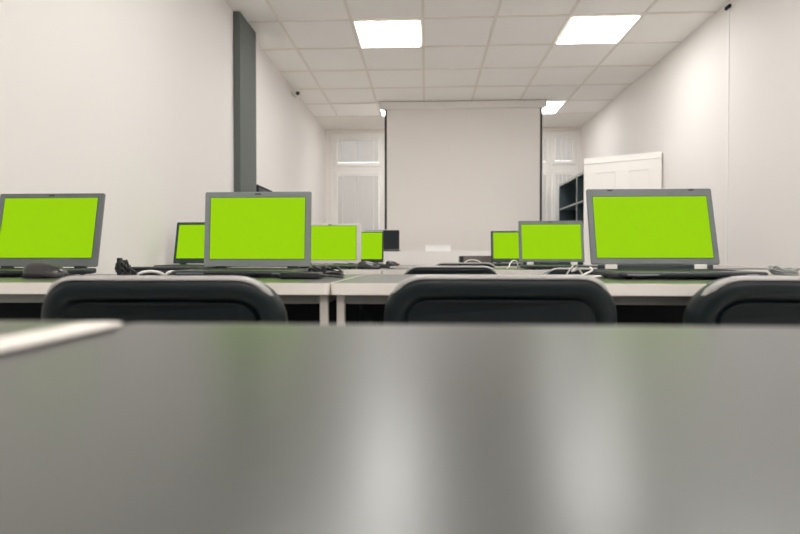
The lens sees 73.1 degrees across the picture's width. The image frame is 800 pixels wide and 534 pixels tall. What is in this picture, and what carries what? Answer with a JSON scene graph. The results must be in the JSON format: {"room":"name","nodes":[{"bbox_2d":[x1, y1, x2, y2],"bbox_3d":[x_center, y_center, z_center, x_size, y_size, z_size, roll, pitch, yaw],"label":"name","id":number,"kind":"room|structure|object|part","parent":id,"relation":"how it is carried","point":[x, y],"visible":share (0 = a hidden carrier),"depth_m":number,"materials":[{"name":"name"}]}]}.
{"room":"computer lab","nodes":[
{"label":"computer lab","id":0,"kind":"room"},
{"bbox_2d":[0,0,325,273],"bbox_3d":[-1.486,-0.691,2.915,0.150,2.883,11.200,0,1,3],"label":"wall","id":1,"kind":"structure","parent":0,"point":[131,102],"depth_m":2.90,"materials":[{"name":"paint"}]},
{"bbox_2d":[256,185,271,191],"bbox_3d":[-1.280,-0.548,5.040,0.058,0.380,0.460,0,1,3],"label":"wall monitor","id":2,"kind":"object","parent":1,"relation":"attached to","point":[259,188],"visible":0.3,"depth_m":4.91,"materials":[{"name":"black plastic"}]},
{"bbox_2d":[291,90,300,97],"bbox_3d":[-1.206,-2.004,6.248,0.099,0.085,0.125,0,1,-19],"label":"security camera","id":3,"kind":"object","parent":1,"relation":"attached to","point":[297,93],"visible":1,"depth_m":6.21,"materials":[{"name":"white paint"}]},
{"bbox_2d":[233,12,255,191],"bbox_3d":[-1.304,-0.665,4.564,0.056,2.783,0.410,0,1,3],"label":"pillar","id":4,"kind":"structure","parent":0,"point":[244,36],"depth_m":4.45,"materials":[{"name":"grey paint"}]},
{"bbox_2d":[325,127,580,223],"bbox_3d":[0.796,-0.769,8.336,4.190,2.883,0.150,0,1,3],"label":"wall","id":5,"kind":"structure","parent":0,"point":[329,133],"depth_m":8.34,"materials":[{"name":"paint"}]},
{"bbox_2d":[332,131,384,249],"bbox_3d":[-0.396,-1.143,8.308,1.390,1.891,0.190,0,1,3],"label":"window","id":6,"kind":"structure","parent":5,"relation":"in","point":[337,169],"depth_m":8.33,"materials":[{"name":"white wood"}]},
{"bbox_3d":[-0.644,-1.781,8.357,0.710,0.460,0.078,0,1,3],"label":"sash","id":7,"kind":"part","parent":6,"relation":"part of","materials":[{"name":"white plastic"}]},
{"bbox_3d":[-0.644,-0.870,8.370,0.710,1.183,0.078,0,1,3],"label":"sash","id":8,"kind":"part","parent":6,"relation":"part of","materials":[{"name":"white plastic"}]},
{"bbox_2d":[338,174,378,229],"bbox_3d":[-0.645,-0.871,8.339,0.632,1.107,0.027,0,1,3],"label":"blind","id":9,"kind":"object","parent":6,"relation":"attached to","point":[355,188],"visible":0.72,"depth_m":8.34,"materials":[{"name":"white fabric"}]},
{"bbox_2d":[338,139,378,163],"bbox_3d":[-0.645,-1.782,8.326,0.632,0.384,0.027,0,1,3],"label":"blind","id":10,"kind":"object","parent":6,"relation":"attached to","point":[370,143],"visible":1,"depth_m":8.32,"materials":[{"name":"white fabric"}]},
{"bbox_3d":[-0.645,-1.597,8.330,0.632,0.014,0.020,0,1,3],"label":"rail","id":11,"kind":"part","parent":10,"relation":"part of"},
{"bbox_3d":[-0.386,-2.074,8.289,1.330,0.028,0.020,0,1,3],"label":"head trim","id":12,"kind":"part","parent":6,"relation":"part of","materials":[{"name":"metal"}]},
{"bbox_2d":[542,129,578,220],"bbox_3d":[2.001,-1.141,8.193,1.390,1.891,0.190,0,1,3],"label":"window","id":13,"kind":"structure","parent":5,"relation":"in","point":[550,167],"depth_m":8.19,"materials":[{"name":"white wood"}]},
{"bbox_2d":[542,173,545,220],"bbox_3d":[1.825,-0.869,8.221,0.777,1.107,0.027,0,1,3],"label":"blind","id":14,"kind":"object","parent":13,"relation":"attached to","point":[543,174],"visible":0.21,"depth_m":8.20,"materials":[{"name":"white fabric"}]},
{"bbox_2d":[542,137,545,161],"bbox_3d":[1.825,-1.780,8.207,0.777,0.384,0.027,0,1,3],"label":"blind","id":15,"kind":"object","parent":13,"relation":"attached to","point":[543,138],"visible":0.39,"depth_m":8.19,"materials":[{"name":"white fabric"}]},
{"bbox_3d":[1.826,-0.868,8.251,0.855,1.183,0.078,0,1,3],"label":"sash","id":16,"kind":"part","parent":13,"relation":"part of","materials":[{"name":"white plastic"}]},
{"bbox_3d":[1.826,-1.780,8.238,0.855,0.460,0.078,0,1,3],"label":"sash","id":17,"kind":"part","parent":13,"relation":"part of","materials":[{"name":"white plastic"}]},
{"bbox_3d":[2.021,-2.073,8.173,1.350,0.028,0.020,0,1,3],"label":"head trim","id":18,"kind":"part","parent":13,"relation":"part of","materials":[{"name":"metal"}]},
{"bbox_2d":[555,173,571,220],"bbox_3d":[2.479,-0.868,8.189,0.257,1.107,0.027,0,1,3],"label":"blind","id":19,"kind":"object","parent":13,"relation":"attached to","point":[559,177],"visible":0.3,"depth_m":8.19,"materials":[{"name":"white fabric"}]},
{"bbox_3d":[2.480,-1.779,8.207,0.335,0.460,0.078,0,1,3],"label":"sash","id":20,"kind":"part","parent":13,"relation":"part of","materials":[{"name":"white plastic"}]},
{"bbox_3d":[2.480,-0.868,8.220,0.335,1.183,0.078,0,1,3],"label":"sash","id":21,"kind":"part","parent":13,"relation":"part of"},
{"bbox_2d":[555,137,572,161],"bbox_3d":[2.479,-1.780,8.176,0.257,0.384,0.027,0,1,3],"label":"blind","id":22,"kind":"object","parent":13,"relation":"attached to","point":[566,143],"visible":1,"depth_m":8.18,"materials":[{"name":"white fabric"}]},
{"bbox_2d":[225,0,729,129],"bbox_3d":[0.531,-2.080,2.798,4.190,0.102,11.200,0,1,3],"label":"ceiling","id":23,"kind":"structure","parent":0,"point":[471,50],"depth_m":5.21,"materials":[{"name":"white tile"}]},
{"bbox_2d":[353,19,421,47],"bbox_3d":[-0.096,-2.055,4.778,0.572,0.006,0.572,0,1,3],"label":"recessed light","id":24,"kind":"object","parent":23,"relation":"in","point":[370,33],"visible":1,"depth_m":4.75,"materials":[{"name":"white plastic"}]},
{"bbox_2d":[379,100,546,262],"bbox_3d":[0.786,-1.069,6.823,2.099,2.040,0.095,0,1,3],"label":"projection screen","id":25,"kind":"object","parent":23,"relation":"hanging from","point":[457,173],"visible":0.78,"depth_m":6.82,"materials":[{"name":"white fabric"}]},
{"bbox_2d":[542,101,565,113],"bbox_3d":[1.818,-2.089,7.088,0.572,0.006,0.572,0,1,3],"label":"recessed light","id":26,"kind":"object","parent":23,"relation":"in","point":[552,107],"visible":0.41,"depth_m":7.07,"materials":[{"name":"white plastic"}]},
{"bbox_2d":[555,15,642,44],"bbox_3d":[1.702,-2.054,4.691,0.572,0.006,0.572,0,1,3],"label":"recessed light","id":27,"kind":"object","parent":23,"relation":"in","point":[602,29],"visible":1,"depth_m":4.67,"materials":[{"name":"white plastic"}]},
{"bbox_2d":[581,0,799,267],"bbox_3d":[2.549,-0.688,2.721,0.150,2.883,11.200,0,1,3],"label":"wall","id":28,"kind":"structure","parent":0,"point":[677,109],"depth_m":4.10,"materials":[{"name":"paint"}]},
{"bbox_2d":[583,152,661,264],"bbox_3d":[2.260,-0.217,5.515,0.738,1.840,0.126,0,1,30],"label":"door","id":29,"kind":"structure","parent":28,"relation":"in","point":[642,170],"depth_m":5.49,"materials":[{"name":"white paint"}]},
{"bbox_3d":[2.260,-0.262,5.515,0.738,1.650,0.052,0,1,30],"label":"panel moulding","id":30,"kind":"part","parent":29,"relation":"part of","materials":[{"name":"white paint"}]},
{"bbox_2d":[725,4,730,265],"bbox_3d":[2.535,-0.649,4.194,0.020,2.763,0.060,0,1,3],"label":"trim","id":31,"kind":"structure","parent":28,"relation":"attached to","point":[728,6],"depth_m":4.19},
{"bbox_3d":[0.531,0.802,2.840,4.190,0.100,11.200,0,1,3],"label":"floor","id":32,"kind":"structure","parent":0,"visible":0},
{"bbox_2d":[0,321,122,352],"bbox_3d":[-0.863,0.419,0.134,1.273,0.744,0.700,0,1,3],"label":"desk","id":33,"kind":"object","parent":32,"relation":"on","point":[7,328],"depth_m":0.38,"materials":[{"name":"laminate"}]},
{"bbox_3d":[-0.239,0.047,0.217,0.034,0.002,0.410,0,1,3],"label":"white strip","id":34,"kind":"part","parent":33,"relation":"part of","materials":[{"name":"white plastic"}]},
{"bbox_2d":[41,276,287,324],"bbox_3d":[-0.440,0.394,1.242,0.492,0.763,0.518,0,1,2],"label":"office chair","id":35,"kind":"object","parent":32,"relation":"on","point":[124,299],"visible":0.27,"depth_m":0.99,"materials":[{"name":"black plastic"}]},
{"bbox_3d":[-0.447,0.216,1.004,0.370,0.302,0.032,0,1,2],"label":"panel","id":36,"kind":"part","parent":35,"relation":"part of","materials":[{"name":"black plastic"}]},
{"bbox_3d":[-0.447,0.212,1.012,0.444,0.394,0.063,0,1,2],"label":"edge trim","id":37,"kind":"part","parent":35,"relation":"part of","materials":[{"name":"plastic"}]},
{"bbox_2d":[0,274,364,323],"bbox_3d":[-0.766,0.400,1.565,1.259,0.740,0.700,0,1,3],"label":"desk","id":38,"kind":"object","parent":32,"relation":"on","point":[306,301],"visible":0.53,"depth_m":1.34,"materials":[{"name":"light grey laminate"},{"name":"white steel"}]},
{"bbox_2d":[0,193,105,275],"bbox_3d":[-1.206,-0.112,1.725,0.372,0.279,0.294,0,1,3],"label":"laptop","id":39,"kind":"object","parent":38,"relation":"on","point":[63,229],"visible":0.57,"depth_m":1.84,"materials":[{"name":"grey plastic"}]},
{"bbox_2d":[22,261,109,277],"bbox_3d":[-0.944,0.007,1.527,0.213,0.047,0.078,0,1,-21],"label":"computer mouse","id":40,"kind":"object","parent":38,"relation":"on","point":[34,269],"visible":0.8,"depth_m":1.49,"materials":[{"name":"black plastic"}]},
{"bbox_2d":[114,258,145,275],"bbox_3d":[-0.848,0.000,1.702,0.101,0.057,0.048,0,1,3],"label":"cable bundle","id":41,"kind":"object","parent":38,"relation":"on","point":[121,269],"visible":0.99,"depth_m":1.69,"materials":[{"name":"black plastic"}]},
{"bbox_2d":[137,270,164,275],"bbox_3d":[-0.759,0.019,1.647,0.078,0.020,0.034,0,1,-30],"label":"cable","id":42,"kind":"object","parent":38,"relation":"on","point":[145,271],"visible":0.98,"depth_m":1.64,"materials":[{"name":"white plastic"}]},
{"bbox_3d":[-0.766,0.067,1.562,1.236,0.022,0.635,0,1,3],"label":"frame","id":43,"kind":"part","parent":38,"relation":"part of","materials":[{"name":"grey metal"}]},
{"bbox_2d":[130,267,210,274],"bbox_3d":[-0.778,0.013,1.835,0.235,0.026,0.130,0,1,3],"label":"closed laptop","id":44,"kind":"object","parent":38,"relation":"on","point":[164,270],"visible":0.33,"depth_m":1.77,"materials":[{"name":"black plastic"}]},
{"bbox_3d":[-0.778,0.004,1.835,0.235,0.010,0.130,0,1,3],"label":"lid","id":45,"kind":"part","parent":44,"relation":"part of","materials":[{"name":"black plastic"}]},
{"bbox_3d":[-0.757,0.272,1.760,1.259,0.392,0.015,0,1,3],"label":"modesty panel","id":46,"kind":"part","parent":38,"relation":"part of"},
{"bbox_2d":[171,192,311,275],"bbox_3d":[-0.475,-0.110,1.666,0.356,0.276,0.263,0,1,3],"label":"laptop","id":47,"kind":"object","parent":38,"relation":"on","point":[243,229],"visible":0.88,"depth_m":1.78,"materials":[{"name":"grey plastic"}]},
{"bbox_3d":[-0.487,0.018,1.538,0.306,0.004,0.002,0,1,3],"label":"port trim","id":48,"kind":"part","parent":47,"relation":"part of","materials":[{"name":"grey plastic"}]},
{"bbox_3d":[-0.470,-0.125,1.785,0.356,0.249,0.026,0,1,3],"label":"lid","id":49,"kind":"part","parent":47,"relation":"part of","materials":[{"name":"grey plastic"}]},
{"bbox_2d":[277,272,344,278],"bbox_3d":[-0.242,0.022,1.467,0.186,0.018,0.093,0,1,-8],"label":"power adapter","id":50,"kind":"object","parent":38,"relation":"on","point":[283,275],"visible":1,"depth_m":1.44,"materials":[{"name":"black plastic"}]},
{"bbox_3d":[-0.171,0.411,1.225,0.018,0.699,0.018,0,1,3],"label":"leg","id":51,"kind":"part","parent":38,"relation":"part of","materials":[{"name":"white metal"}]},
{"bbox_2d":[308,265,344,276],"bbox_3d":[-0.220,0.012,1.612,0.111,0.034,0.090,0,1,3],"label":"cable bundle","id":52,"kind":"object","parent":38,"relation":"on","point":[326,270],"visible":0.73,"depth_m":1.58,"materials":[{"name":"black plastic"}]},
{"bbox_2d":[230,267,386,273],"bbox_3d":[-0.705,0.378,3.093,1.259,0.740,0.700,0,1,3],"label":"desk","id":53,"kind":"object","parent":32,"relation":"on","point":[345,270],"visible":0.07,"depth_m":2.72,"materials":[{"name":"laminate"}]},
{"bbox_2d":[154,222,229,267],"bbox_3d":[-1.154,-0.128,3.062,0.356,0.271,0.299,0,1,3],"label":"laptop","id":54,"kind":"object","parent":53,"relation":"on","point":[189,241],"visible":0.35,"depth_m":3.18,"materials":[{"name":"plastic"}]},
{"bbox_3d":[-1.149,-0.143,3.180,0.356,0.245,0.062,0,1,3],"label":"lid","id":55,"kind":"part","parent":54,"relation":"part of","materials":[{"name":"plastic"}]},
{"bbox_2d":[299,223,360,268],"bbox_3d":[-0.409,-0.120,2.989,0.362,0.257,0.264,0,1,3],"label":"laptop","id":56,"kind":"object","parent":53,"relation":"on","point":[339,245],"visible":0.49,"depth_m":3.10,"materials":[{"name":"silver metal"}]},
{"bbox_2d":[357,261,395,268],"bbox_3d":[-0.117,-0.010,2.852,0.215,0.042,0.078,0,1,-12],"label":"computer mouse","id":57,"kind":"object","parent":53,"relation":"on","point":[363,264],"visible":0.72,"depth_m":2.82,"materials":[{"name":"black plastic"}]},
{"bbox_2d":[376,263,389,267],"bbox_3d":[-0.120,-0.010,3.109,0.126,0.033,0.087,0,1,3],"label":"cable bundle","id":58,"kind":"object","parent":53,"relation":"on","point":[379,264],"visible":0.41,"depth_m":3.09,"materials":[{"name":"black plastic"}]},
{"bbox_2d":[0,323,799,533],"bbox_3d":[0.389,0.422,0.074,1.259,0.740,0.700,0,1,3],"label":"desk","id":59,"kind":"object","parent":32,"relation":"on","point":[134,428],"visible":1,"depth_m":0.16,"materials":[{"name":"light grey laminate"},{"name":"white steel"}]},
{"bbox_2d":[373,251,495,264],"bbox_3d":[0.391,0.267,6.068,1.330,0.877,0.550,0,1,3],"label":"desk","id":60,"kind":"object","parent":32,"relation":"on","point":[401,257],"visible":0.04,"depth_m":5.79,"materials":[{"name":"white paint"}]},
{"bbox_2d":[366,230,399,250],"bbox_3d":[-0.186,-0.291,6.029,0.370,0.237,0.266,0,1,3],"label":"laptop","id":61,"kind":"object","parent":60,"relation":"on","point":[391,237],"visible":0.55,"depth_m":5.90,"materials":[{"name":"black plastic"}]},
{"bbox_2d":[425,245,450,250],"bbox_3d":[0.413,-0.205,5.885,0.276,0.070,0.186,0,1,3],"label":"box","id":62,"kind":"object","parent":60,"relation":"on","point":[427,247],"visible":0.85,"depth_m":5.79,"materials":[{"name":"white"}]},
{"bbox_3d":[0.413,-0.230,5.884,0.276,0.020,0.186,0,1,3],"label":"box lid","id":63,"kind":"part","parent":62,"relation":"part of","materials":[{"name":"white paper"}]},
{"bbox_2d":[404,266,497,274],"bbox_3d":[0.248,0.372,2.746,0.492,0.763,0.518,0,1,3],"label":"office chair","id":64,"kind":"object","parent":32,"relation":"on","point":[415,269],"visible":0.06,"depth_m":2.48,"materials":[{"name":"black plastic"}]},
{"bbox_2d":[396,265,519,267],"bbox_3d":[0.614,0.361,4.281,1.259,0.740,0.700,0,1,3],"label":"desk","id":65,"kind":"object","parent":32,"relation":"on","point":[400,266],"visible":0.09,"depth_m":3.95,"materials":[{"name":"laminate"}]},
{"bbox_2d":[459,256,492,262],"bbox_3d":[0.613,-0.051,4.395,0.258,0.080,0.200,0,1,3],"label":"box","id":66,"kind":"object","parent":65,"relation":"on","point":[487,259],"visible":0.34,"depth_m":4.29,"materials":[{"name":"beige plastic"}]},
{"bbox_2d":[491,231,522,265],"bbox_3d":[0.882,-0.143,4.077,0.360,0.272,0.282,0,1,3],"label":"laptop","id":67,"kind":"object","parent":65,"relation":"on","point":[504,244],"visible":0.54,"depth_m":4.19,"materials":[{"name":"plastic"}]},
{"bbox_2d":[435,262,495,267],"bbox_3d":[0.455,0.351,3.937,0.492,0.771,0.518,0,1,3],"label":"office chair","id":68,"kind":"object","parent":32,"relation":"on","point":[491,265],"visible":0.05,"depth_m":3.68,"materials":[{"name":"black plastic"}]},
{"bbox_3d":[0.444,0.172,3.713,0.464,0.400,0.075,0,1,3],"label":"backrest","id":69,"kind":"part","parent":68,"relation":"part of","materials":[{"name":"black plastic"}]},
{"bbox_2d":[382,268,549,274],"bbox_3d":[0.554,0.379,3.033,1.259,0.740,0.700,0,1,3],"label":"desk","id":70,"kind":"object","parent":32,"relation":"on","point":[500,271],"visible":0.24,"depth_m":2.68,"materials":[{"name":"laminate"}]},
{"bbox_2d":[518,221,596,269],"bbox_3d":[0.824,-0.121,2.844,0.352,0.264,0.284,0,1,3],"label":"laptop","id":71,"kind":"object","parent":70,"relation":"on","point":[542,244],"visible":0.93,"depth_m":2.95,"materials":[{"name":"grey plastic"}]},
{"bbox_2d":[384,275,616,325],"bbox_3d":[0.209,0.393,1.301,0.492,0.763,0.518,0,1,3],"label":"office chair","id":72,"kind":"object","parent":32,"relation":"on","point":[417,299],"visible":0.31,"depth_m":1.05,"materials":[{"name":"black plastic"}]},
{"bbox_3d":[0.198,0.211,1.071,0.444,0.394,0.063,0,1,3],"label":"edge trim","id":73,"kind":"part","parent":72,"relation":"part of","materials":[{"name":"plastic"}]},
{"bbox_3d":[0.197,0.216,1.063,0.370,0.302,0.032,0,1,3],"label":"panel","id":74,"kind":"part","parent":72,"relation":"part of","materials":[{"name":"black plastic"}]},
{"bbox_2d":[331,274,722,325],"bbox_3d":[0.492,0.401,1.504,1.259,0.740,0.700,0,1,3],"label":"desk","id":75,"kind":"object","parent":32,"relation":"on","point":[638,301],"visible":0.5,"depth_m":1.22,"materials":[{"name":"white laminate"},{"name":"white steel"}]},
{"bbox_3d":[-0.133,0.411,1.223,0.018,0.699,0.018,0,1,3],"label":"leg","id":76,"kind":"part","parent":75,"relation":"part of","materials":[{"name":"white metal"}]},
{"bbox_2d":[358,304,376,323],"bbox_3d":[-0.064,0.434,1.386,0.066,0.703,0.193,0,1,3],"label":"cable","id":77,"kind":"object","parent":75,"relation":"hanging from","point":[360,305],"visible":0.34,"depth_m":1.31,"materials":[{"name":"black plastic"}]},
{"bbox_3d":[0.493,0.068,1.502,1.236,0.022,0.635,0,1,3],"label":"frame","id":78,"kind":"part","parent":75,"relation":"part of","materials":[{"name":"grey metal"}]},
{"bbox_3d":[0.502,0.273,1.700,1.259,0.392,0.015,0,1,3],"label":"modesty panel","id":79,"kind":"part","parent":75,"relation":"part of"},
{"bbox_2d":[566,264,582,273],"bbox_3d":[0.578,0.008,1.791,0.071,0.035,0.020,-1,1,-33],"label":"cable","id":80,"kind":"object","parent":75,"relation":"on","point":[576,268],"visible":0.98,"depth_m":1.79,"materials":[{"name":"white plastic"}]},
{"bbox_2d":[582,266,600,277],"bbox_3d":[0.558,0.015,1.552,0.054,0.032,0.163,0,1,29],"label":"cable","id":81,"kind":"object","parent":75,"relation":"on","point":[590,267],"visible":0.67,"depth_m":1.53,"materials":[{"name":"white plastic"}]},
{"bbox_2d":[586,189,767,278],"bbox_3d":[0.764,-0.105,1.534,0.379,0.271,0.303,0,1,3],"label":"laptop","id":82,"kind":"object","parent":75,"relation":"on","point":[634,233],"visible":0.96,"depth_m":1.64,"materials":[{"name":"grey plastic"}]},
{"bbox_3d":[0.769,-0.125,1.653,0.379,0.235,0.065,0,1,3],"label":"lid","id":83,"kind":"part","parent":82,"relation":"part of","materials":[{"name":"grey plastic"}]},
{"bbox_3d":[0.751,0.020,1.386,0.329,0.004,0.002,0,1,3],"label":"port trim","id":84,"kind":"part","parent":82,"relation":"part of","materials":[{"name":"grey plastic"}]},
{"bbox_2d":[542,268,596,274],"bbox_3d":[0.863,0.377,2.636,0.492,0.755,0.518,0,1,3],"label":"office chair","id":85,"kind":"object","parent":32,"relation":"on","point":[555,271],"visible":0.02,"depth_m":2.38,"materials":[{"name":"black plastic"}]},
{"bbox_3d":[0.852,0.202,2.413,0.464,0.392,0.075,0,1,3],"label":"backrest","id":86,"kind":"part","parent":85,"relation":"part of","materials":[{"name":"black plastic"}]},
{"bbox_2d":[559,171,583,264],"bbox_3d":[2.488,-0.256,7.096,0.351,1.893,1.820,0,1,3],"label":"cube shelf","id":87,"kind":"object","parent":32,"relation":"on","point":[571,191],"visible":0.25,"depth_m":7.84,"materials":[{"name":"wood"}]},
{"bbox_2d":[594,265,748,267],"bbox_3d":[1.872,0.362,4.221,1.259,0.740,0.700,0,1,3],"label":"desk","id":88,"kind":"object","parent":32,"relation":"on","point":[594,265],"visible":0.04,"depth_m":3.87,"materials":[{"name":"laminate"}]},
{"bbox_2d":[683,276,799,326],"bbox_3d":[0.794,0.394,1.228,0.492,0.763,0.518,0,1,4],"label":"office chair","id":89,"kind":"object","parent":32,"relation":"on","point":[767,301],"visible":0.21,"depth_m":0.99,"materials":[{"name":"black plastic"}]},
{"bbox_3d":[0.776,0.212,0.999,0.444,0.394,0.063,0,1,4],"label":"edge trim","id":90,"kind":"part","parent":89,"relation":"part of","materials":[{"name":"plastic"}]},
{"bbox_3d":[0.775,0.217,0.990,0.370,0.302,0.032,0,1,4],"label":"panel","id":91,"kind":"part","parent":89,"relation":"part of","materials":[{"name":"black plastic"}]},
{"bbox_2d":[713,268,799,274],"bbox_3d":[1.812,0.380,2.972,1.259,0.740,0.700,0,1,3],"label":"desk","id":92,"kind":"object","parent":32,"relation":"on","point":[742,269],"visible":0.02,"depth_m":2.77,"materials":[{"name":"laminate"}]},
{"bbox_3d":[1.751,0.402,1.444,1.259,0.740,0.700,0,1,3],"label":"desk","id":93,"kind":"object","parent":32,"relation":"on","visible":0},
{"bbox_2d":[768,265,799,275],"bbox_3d":[1.198,0.011,1.685,0.085,0.034,0.062,0,1,3],"label":"cable coil","id":94,"kind":"object","parent":93,"relation":"on","point":[775,270],"visible":1,"depth_m":1.66,"materials":[{"name":"white plastic"}]},
{"bbox_3d":[-0.645,0.360,4.342,1.259,0.740,0.700,0,1,3],"label":"desk","id":95,"kind":"object","parent":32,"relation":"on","visible":0},
{"bbox_2d":[361,231,383,263],"bbox_3d":[-0.311,-0.144,4.091,0.356,0.274,0.275,0,1,3],"label":"laptop","id":96,"kind":"object","parent":95,"relation":"on","point":[372,242],"visible":0.35,"depth_m":4.20,"materials":[{"name":"black plastic"}]},
{"bbox_2d":[386,261,399,265],"bbox_3d":[-0.056,-0.029,4.228,0.112,0.040,0.055,0,1,3],"label":"computer mouse","id":97,"kind":"object","parent":95,"relation":"on","point":[391,263],"visible":0.8,"depth_m":4.21,"materials":[{"name":"black plastic"}]}
]}

